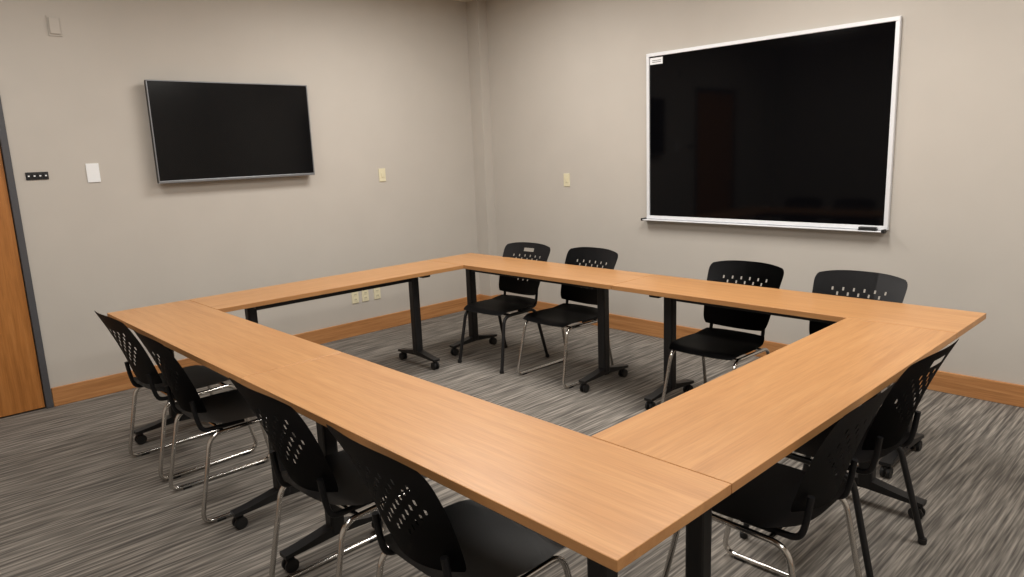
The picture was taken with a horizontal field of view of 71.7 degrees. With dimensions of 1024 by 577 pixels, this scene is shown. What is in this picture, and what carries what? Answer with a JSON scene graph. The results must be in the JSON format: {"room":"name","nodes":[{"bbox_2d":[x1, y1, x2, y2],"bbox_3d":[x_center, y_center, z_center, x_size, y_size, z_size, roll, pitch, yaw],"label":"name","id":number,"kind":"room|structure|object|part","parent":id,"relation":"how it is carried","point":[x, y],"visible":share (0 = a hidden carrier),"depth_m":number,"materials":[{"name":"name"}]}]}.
{"room":"conference room","nodes":[
{"label":"conference room","id":0,"kind":"room"},
{"bbox_2d":[0,0,498,405],"bbox_3d":[-2.521,-0.792,5.012,6.420,2.965,0.285,-12,15,-42],"label":"wall","id":1,"kind":"structure","parent":0,"point":[401,87],"depth_m":5.45,"materials":[{"name":"paint"}]},
{"bbox_2d":[0,149,44,416],"bbox_3d":[-3.509,-0.229,4.203,0.954,2.226,0.045,-12,15,-42],"label":"leaf","id":2,"kind":"object","parent":1,"relation":"attached to","point":[21,391],"visible":1,"depth_m":4.55,"materials":[{"name":"brown wood"}]},
{"bbox_2d":[0,97,53,408],"bbox_3d":[-3.537,-0.256,4.210,1.064,2.300,0.130,-12,15,-42],"label":"frame","id":3,"kind":"object","parent":1,"relation":"attached to","point":[4,146],"visible":0.8,"depth_m":4.54,"materials":[{"name":"paint"}]},
{"bbox_2d":[25,172,48,179],"bbox_3d":[-3.042,-0.721,4.544,0.125,0.048,0.013,-12,15,-42],"label":"control panel","id":4,"kind":"object","parent":1,"relation":"attached to","point":[29,175],"visible":1,"depth_m":4.54,"materials":[{"name":"plastic"}]},
{"bbox_2d":[46,15,61,36],"bbox_3d":[-2.914,-1.672,4.515,0.075,0.125,0.018,-12,15,-42],"label":"wall sensor","id":5,"kind":"object","parent":1,"relation":"attached to","point":[53,22],"visible":1,"depth_m":4.51,"materials":[{"name":"plastic"}]},
{"bbox_2d":[85,163,100,182],"bbox_3d":[-2.812,-0.776,4.761,0.078,0.125,0.007,-12,15,-42],"label":"wall plate","id":6,"kind":"object","parent":1,"relation":"attached to","point":[92,170],"visible":1,"depth_m":4.76,"materials":[{"name":"white plastic"}]},
{"bbox_2d":[144,79,314,183],"bbox_3d":[-2.084,-1.182,5.343,1.201,0.707,0.086,-12,15,-42],"label":"wall-mounted television","id":7,"kind":"object","parent":1,"relation":"attached to","point":[200,130],"visible":1,"depth_m":5.26,"materials":[{"name":"plastic"}]},
{"bbox_2d":[51,294,498,406],"bbox_3d":[-2.431,0.609,5.221,6.182,0.130,0.183,-12,15,-42],"label":"baseboard","id":8,"kind":"structure","parent":1,"relation":"attached to","point":[87,389],"depth_m":6.09,"materials":[{"name":"brown wood"}]},
{"bbox_2d":[351,292,358,303],"bbox_3d":[-1.385,0.076,6.267,0.068,0.112,0.011,-12,15,-42],"label":"wall outlet","id":9,"kind":"object","parent":1,"relation":"attached to","point":[355,296],"visible":0.88,"depth_m":6.26,"materials":[{"name":"beige plastic"}]},
{"bbox_2d":[362,290,368,301],"bbox_3d":[-1.310,0.059,6.336,0.068,0.112,0.011,-12,15,-42],"label":"wall outlet","id":10,"kind":"object","parent":1,"relation":"attached to","point":[365,295],"visible":0.88,"depth_m":6.33,"materials":[{"name":"beige plastic"}]},
{"bbox_2d":[374,287,380,298],"bbox_3d":[-1.220,0.039,6.420,0.068,0.112,0.011,-12,15,-42],"label":"wall outlet","id":11,"kind":"object","parent":1,"relation":"attached to","point":[377,295],"visible":0.9,"depth_m":6.42,"materials":[{"name":"beige plastic"}]},
{"bbox_2d":[378,168,385,181],"bbox_3d":[-1.155,-1.011,6.318,0.070,0.115,0.013,-12,15,-42],"label":"light switch","id":12,"kind":"object","parent":1,"relation":"attached to","point":[382,175],"visible":1,"depth_m":6.31,"materials":[{"name":"beige plastic"}]},
{"bbox_2d":[0,310,1023,576],"bbox_3d":[-0.069,1.101,2.811,6.400,0.100,7.200,-12,15,-42],"label":"floor","id":13,"kind":"structure","parent":0,"point":[75,502],"depth_m":3.38,"materials":[{"name":"carpet"}]},
{"bbox_2d":[95,311,257,479],"bbox_3d":[-1.787,0.495,3.769,0.473,0.858,0.613,8,15,44],"label":"chair","id":14,"kind":"object","parent":13,"relation":"on","point":[147,376],"visible":0.82,"depth_m":3.65,"materials":[{"name":"black plastic"}]},
{"bbox_3d":[-1.947,0.298,3.574,0.473,0.386,0.181,8,15,44],"label":"backrest","id":15,"kind":"part","parent":14,"relation":"part of","materials":[{"name":"black plastic"}]},
{"bbox_3d":[-1.748,0.481,3.807,0.456,0.044,0.456,8,15,44],"label":"seat","id":16,"kind":"part","parent":14,"relation":"part of","materials":[{"name":"black plastic"}]},
{"bbox_3d":[-1.746,0.708,3.844,0.464,0.405,0.521,8,15,44],"label":"sled frame","id":17,"kind":"part","parent":14,"relation":"part of","materials":[{"name":"silver metal"}]},
{"bbox_2d":[133,330,301,522],"bbox_3d":[-1.365,0.563,3.331,0.613,0.858,0.473,-12,15,-41],"label":"chair","id":18,"kind":"object","parent":13,"relation":"on","point":[228,408],"visible":0.85,"depth_m":3.18,"materials":[{"name":"black plastic"}]},
{"bbox_3d":[-1.532,0.366,3.144,0.181,0.386,0.473,-12,15,-41],"label":"backrest","id":19,"kind":"part","parent":18,"relation":"part of","materials":[{"name":"black plastic"}]},
{"bbox_3d":[-1.324,0.549,3.367,0.456,0.044,0.456,-12,15,-41],"label":"seat","id":20,"kind":"part","parent":18,"relation":"part of","materials":[{"name":"black plastic"}]},
{"bbox_3d":[-1.322,0.777,3.404,0.521,0.405,0.464,-12,15,-41],"label":"sled frame","id":21,"kind":"part","parent":18,"relation":"part of","materials":[{"name":"silver metal"}]},
{"bbox_2d":[107,300,341,529],"bbox_3d":[-1.514,0.570,3.634,0.462,0.740,1.838,-12,15,-42],"label":"table","id":22,"kind":"object","parent":13,"relation":"on","point":[233,347],"visible":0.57,"depth_m":3.33,"materials":[{"name":"laminate"}]},
{"bbox_2d":[189,260,463,369],"bbox_3d":[-1.164,0.310,4.900,1.834,0.740,0.462,-12,15,-42],"label":"table","id":23,"kind":"object","parent":13,"relation":"on","point":[251,300],"visible":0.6,"depth_m":4.80,"materials":[{"name":"laminate"}]},
{"bbox_2d":[229,378,426,576],"bbox_3d":[-0.604,0.686,2.543,0.613,0.858,0.473,-13,15,-43],"label":"chair","id":24,"kind":"object","parent":13,"relation":"on","point":[333,478],"visible":0.84,"depth_m":2.36,"materials":[{"name":"black plastic"}]},
{"bbox_3d":[-0.767,0.490,2.350,0.181,0.386,0.473,-13,15,-43],"label":"backrest","id":25,"kind":"part","parent":24,"relation":"part of","materials":[{"name":"black plastic"}]},
{"bbox_3d":[-0.563,0.900,2.617,0.521,0.405,0.464,-13,15,-43],"label":"sled frame","id":26,"kind":"part","parent":24,"relation":"part of","materials":[{"name":"silver metal"}]},
{"bbox_3d":[-0.565,0.672,2.580,0.456,0.044,0.456,-13,15,-43],"label":"seat","id":27,"kind":"part","parent":24,"relation":"part of","materials":[{"name":"black plastic"}]},
{"bbox_2d":[326,424,571,576],"bbox_3d":[-0.151,0.760,2.072,0.613,0.858,0.473,-12,15,-41],"label":"chair","id":28,"kind":"object","parent":13,"relation":"on","point":[464,538],"visible":0.92,"depth_m":1.95,"materials":[{"name":"black plastic"}]},
{"bbox_3d":[-0.319,0.562,1.885,0.181,0.386,0.473,-12,15,-41],"label":"backrest","id":29,"kind":"part","parent":28,"relation":"part of","materials":[{"name":"black plastic"}]},
{"bbox_3d":[-0.108,0.974,2.145,0.521,0.405,0.464,-12,15,-41],"label":"sled frame","id":30,"kind":"part","parent":28,"relation":"part of","materials":[{"name":"silver metal"}]},
{"bbox_3d":[-0.110,0.746,2.108,0.456,0.044,0.456,-12,15,-41],"label":"seat","id":31,"kind":"part","parent":28,"relation":"part of","materials":[{"name":"black plastic"}]},
{"bbox_2d":[241,352,730,576],"bbox_3d":[-0.244,0.776,2.317,0.462,0.740,1.838,-12,15,-42],"label":"table","id":32,"kind":"object","parent":13,"relation":"on","point":[609,504],"visible":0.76,"depth_m":1.95,"materials":[{"name":"laminate"}]},
{"bbox_2d":[458,242,549,373],"bbox_3d":[-0.050,0.116,5.356,0.476,0.858,0.619,8,15,43],"label":"chair","id":33,"kind":"object","parent":13,"relation":"on","point":[502,304],"visible":0.88,"depth_m":5.39,"materials":[{"name":"black plastic"}]},
{"bbox_3d":[-0.086,0.120,5.318,0.456,0.044,0.456,8,15,43],"label":"seat","id":34,"kind":"part","parent":33,"relation":"part of","materials":[{"name":"black plastic"}]},
{"bbox_3d":[-0.070,0.339,5.368,0.467,0.401,0.523,8,15,43],"label":"leg frame","id":35,"kind":"part","parent":33,"relation":"part of","materials":[{"name":"black metal"}]},
{"bbox_3d":[0.091,-0.152,5.466,0.473,0.386,0.181,8,15,43],"label":"backrest","id":36,"kind":"part","parent":33,"relation":"part of","materials":[{"name":"black plastic"}]},
{"bbox_2d":[430,253,653,392],"bbox_3d":[0.142,0.204,5.173,0.462,0.740,1.838,-12,15,-42],"label":"table","id":37,"kind":"object","parent":13,"relation":"on","point":[601,280],"visible":0.97,"depth_m":4.86,"materials":[{"name":"laminate"}]},
{"bbox_2d":[517,247,617,388],"bbox_3d":[0.395,0.176,4.957,0.613,0.858,0.473,-12,15,-41],"label":"chair","id":38,"kind":"object","parent":13,"relation":"on","point":[562,315],"visible":0.7,"depth_m":5.01,"materials":[{"name":"black plastic"}]},
{"bbox_3d":[0.353,0.180,4.919,0.456,0.044,0.456,-12,15,-41],"label":"seat","id":39,"kind":"part","parent":38,"relation":"part of","materials":[{"name":"black plastic"}]},
{"bbox_3d":[0.370,0.404,4.970,0.521,0.405,0.464,-12,15,-41],"label":"sled frame","id":40,"kind":"part","parent":38,"relation":"part of","materials":[{"name":"silver metal"}]},
{"bbox_3d":[0.544,-0.089,5.054,0.181,0.386,0.473,-12,15,-41],"label":"backrest","id":41,"kind":"part","parent":38,"relation":"part of","materials":[{"name":"black plastic"}]},
{"bbox_2d":[661,260,783,403],"bbox_3d":[1.221,0.307,4.114,0.473,0.858,0.613,9,15,44],"label":"chair","id":42,"kind":"object","parent":13,"relation":"on","point":[710,342],"visible":0.7,"depth_m":4.17,"materials":[{"name":"black plastic"}]},
{"bbox_3d":[1.198,0.536,4.126,0.464,0.405,0.521,9,15,44],"label":"sled frame","id":43,"kind":"part","parent":42,"relation":"part of","materials":[{"name":"silver metal"}]},
{"bbox_3d":[1.181,0.311,4.075,0.456,0.044,0.456,9,15,44],"label":"seat","id":44,"kind":"part","parent":42,"relation":"part of","materials":[{"name":"black plastic"}]},
{"bbox_3d":[1.364,0.041,4.218,0.473,0.386,0.181,9,15,44],"label":"backrest","id":45,"kind":"part","parent":42,"relation":"part of","materials":[{"name":"black plastic"}]},
{"bbox_2d":[591,318,956,576],"bbox_3d":[1.063,0.670,2.590,1.834,0.740,0.462,-12,15,-42],"label":"table","id":46,"kind":"object","parent":13,"relation":"on","point":[731,428],"visible":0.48,"depth_m":2.27,"materials":[{"name":"laminate"}]},
{"bbox_2d":[662,377,898,576],"bbox_3d":[0.861,0.674,2.305,0.473,0.858,0.613,-13,15,-43],"label":"chair","id":47,"kind":"object","parent":13,"relation":"on","point":[782,496],"visible":0.84,"depth_m":2.17,"materials":[{"name":"black plastic"}]},
{"bbox_3d":[0.838,0.890,2.380,0.464,0.405,0.521,-13,15,-43],"label":"sled frame","id":48,"kind":"part","parent":47,"relation":"part of","materials":[{"name":"silver metal"}]},
{"bbox_3d":[0.822,0.663,2.343,0.456,0.044,0.456,-13,15,-43],"label":"seat","id":49,"kind":"part","parent":47,"relation":"part of","materials":[{"name":"black plastic"}]},
{"bbox_3d":[1.003,0.466,2.108,0.473,0.386,0.181,-13,15,-43],"label":"backrest","id":50,"kind":"part","parent":47,"relation":"part of","materials":[{"name":"black plastic"}]},
{"bbox_2d":[611,274,985,478],"bbox_3d":[1.412,0.410,3.856,0.462,0.740,1.838,-12,15,-42],"label":"table","id":51,"kind":"object","parent":13,"relation":"on","point":[824,308],"visible":0.84,"depth_m":3.69,"materials":[{"name":"laminate"}]},
{"bbox_2d":[740,339,958,576],"bbox_3d":[1.276,0.581,2.695,0.476,0.858,0.619,-11,14,-39],"label":"chair","id":52,"kind":"object","parent":13,"relation":"on","point":[886,433],"visible":0.74,"depth_m":2.48,"materials":[{"name":"black plastic"}]},
{"bbox_3d":[1.256,0.792,2.768,0.467,0.401,0.523,-11,14,-39],"label":"leg frame","id":53,"kind":"part","parent":52,"relation":"part of","materials":[{"name":"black metal"}]},
{"bbox_3d":[1.241,0.570,2.733,0.456,0.044,0.456,-11,14,-39],"label":"seat","id":54,"kind":"part","parent":52,"relation":"part of","materials":[{"name":"black plastic"}]},
{"bbox_3d":[1.409,0.376,2.485,0.473,0.386,0.181,-11,14,-39],"label":"backrest","id":55,"kind":"part","parent":52,"relation":"part of","materials":[{"name":"black plastic"}]},
{"bbox_2d":[809,270,907,466],"bbox_3d":[1.671,0.377,3.662,0.613,0.858,0.473,-12,15,-42],"label":"chair","id":56,"kind":"object","parent":13,"relation":"on","point":[895,287],"visible":0.18,"depth_m":3.79,"materials":[{"name":"black plastic"}]},
{"bbox_3d":[1.817,0.111,3.762,0.181,0.386,0.473,-12,15,-42],"label":"backrest","id":57,"kind":"part","parent":56,"relation":"part of","materials":[{"name":"black plastic"}]},
{"bbox_2d":[486,0,1023,384],"bbox_3d":[2.190,-0.902,4.606,0.120,2.965,7.100,-12,15,-42],"label":"wall","id":58,"kind":"structure","parent":0,"point":[567,78],"depth_m":4.97,"materials":[{"name":"paint"}]},
{"bbox_2d":[563,173,569,186],"bbox_3d":[0.486,-0.968,6.324,0.013,0.115,0.070,-12,15,-42],"label":"light switch","id":59,"kind":"object","parent":58,"relation":"attached to","point":[566,175],"visible":1,"depth_m":6.32,"materials":[{"name":"beige plastic"}]},
{"bbox_2d":[499,294,1023,407],"bbox_3d":[2.224,0.504,4.801,0.018,0.130,6.817,-12,15,-42],"label":"baseboard","id":60,"kind":"structure","parent":58,"relation":"attached to","point":[1001,392],"depth_m":4.34,"materials":[{"name":"brown wood"}]},
{"bbox_2d":[641,16,901,232],"bbox_3d":[1.677,-1.082,4.966,0.077,1.288,1.848,-12,15,-42],"label":"board","id":61,"kind":"object","parent":58,"relation":"attached to","point":[796,129],"visible":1,"depth_m":4.84,"materials":[{"name":"black glass"}]},
{"bbox_2d":[641,217,885,232],"bbox_3d":[1.701,-0.462,5.089,0.077,0.022,1.843,-12,15,-42],"label":"tray","id":62,"kind":"object","parent":61,"relation":"on","point":[708,220],"depth_m":4.96,"materials":[{"name":"metal"}]},
{"bbox_2d":[858,226,877,230],"bbox_3d":[2.253,-0.379,4.494,0.036,0.022,0.110,-12,15,-42],"label":"eraser","id":63,"kind":"object","parent":61,"relation":"on","point":[860,227],"visible":1,"depth_m":4.47,"materials":[{"name":"rubber"}]}
]}

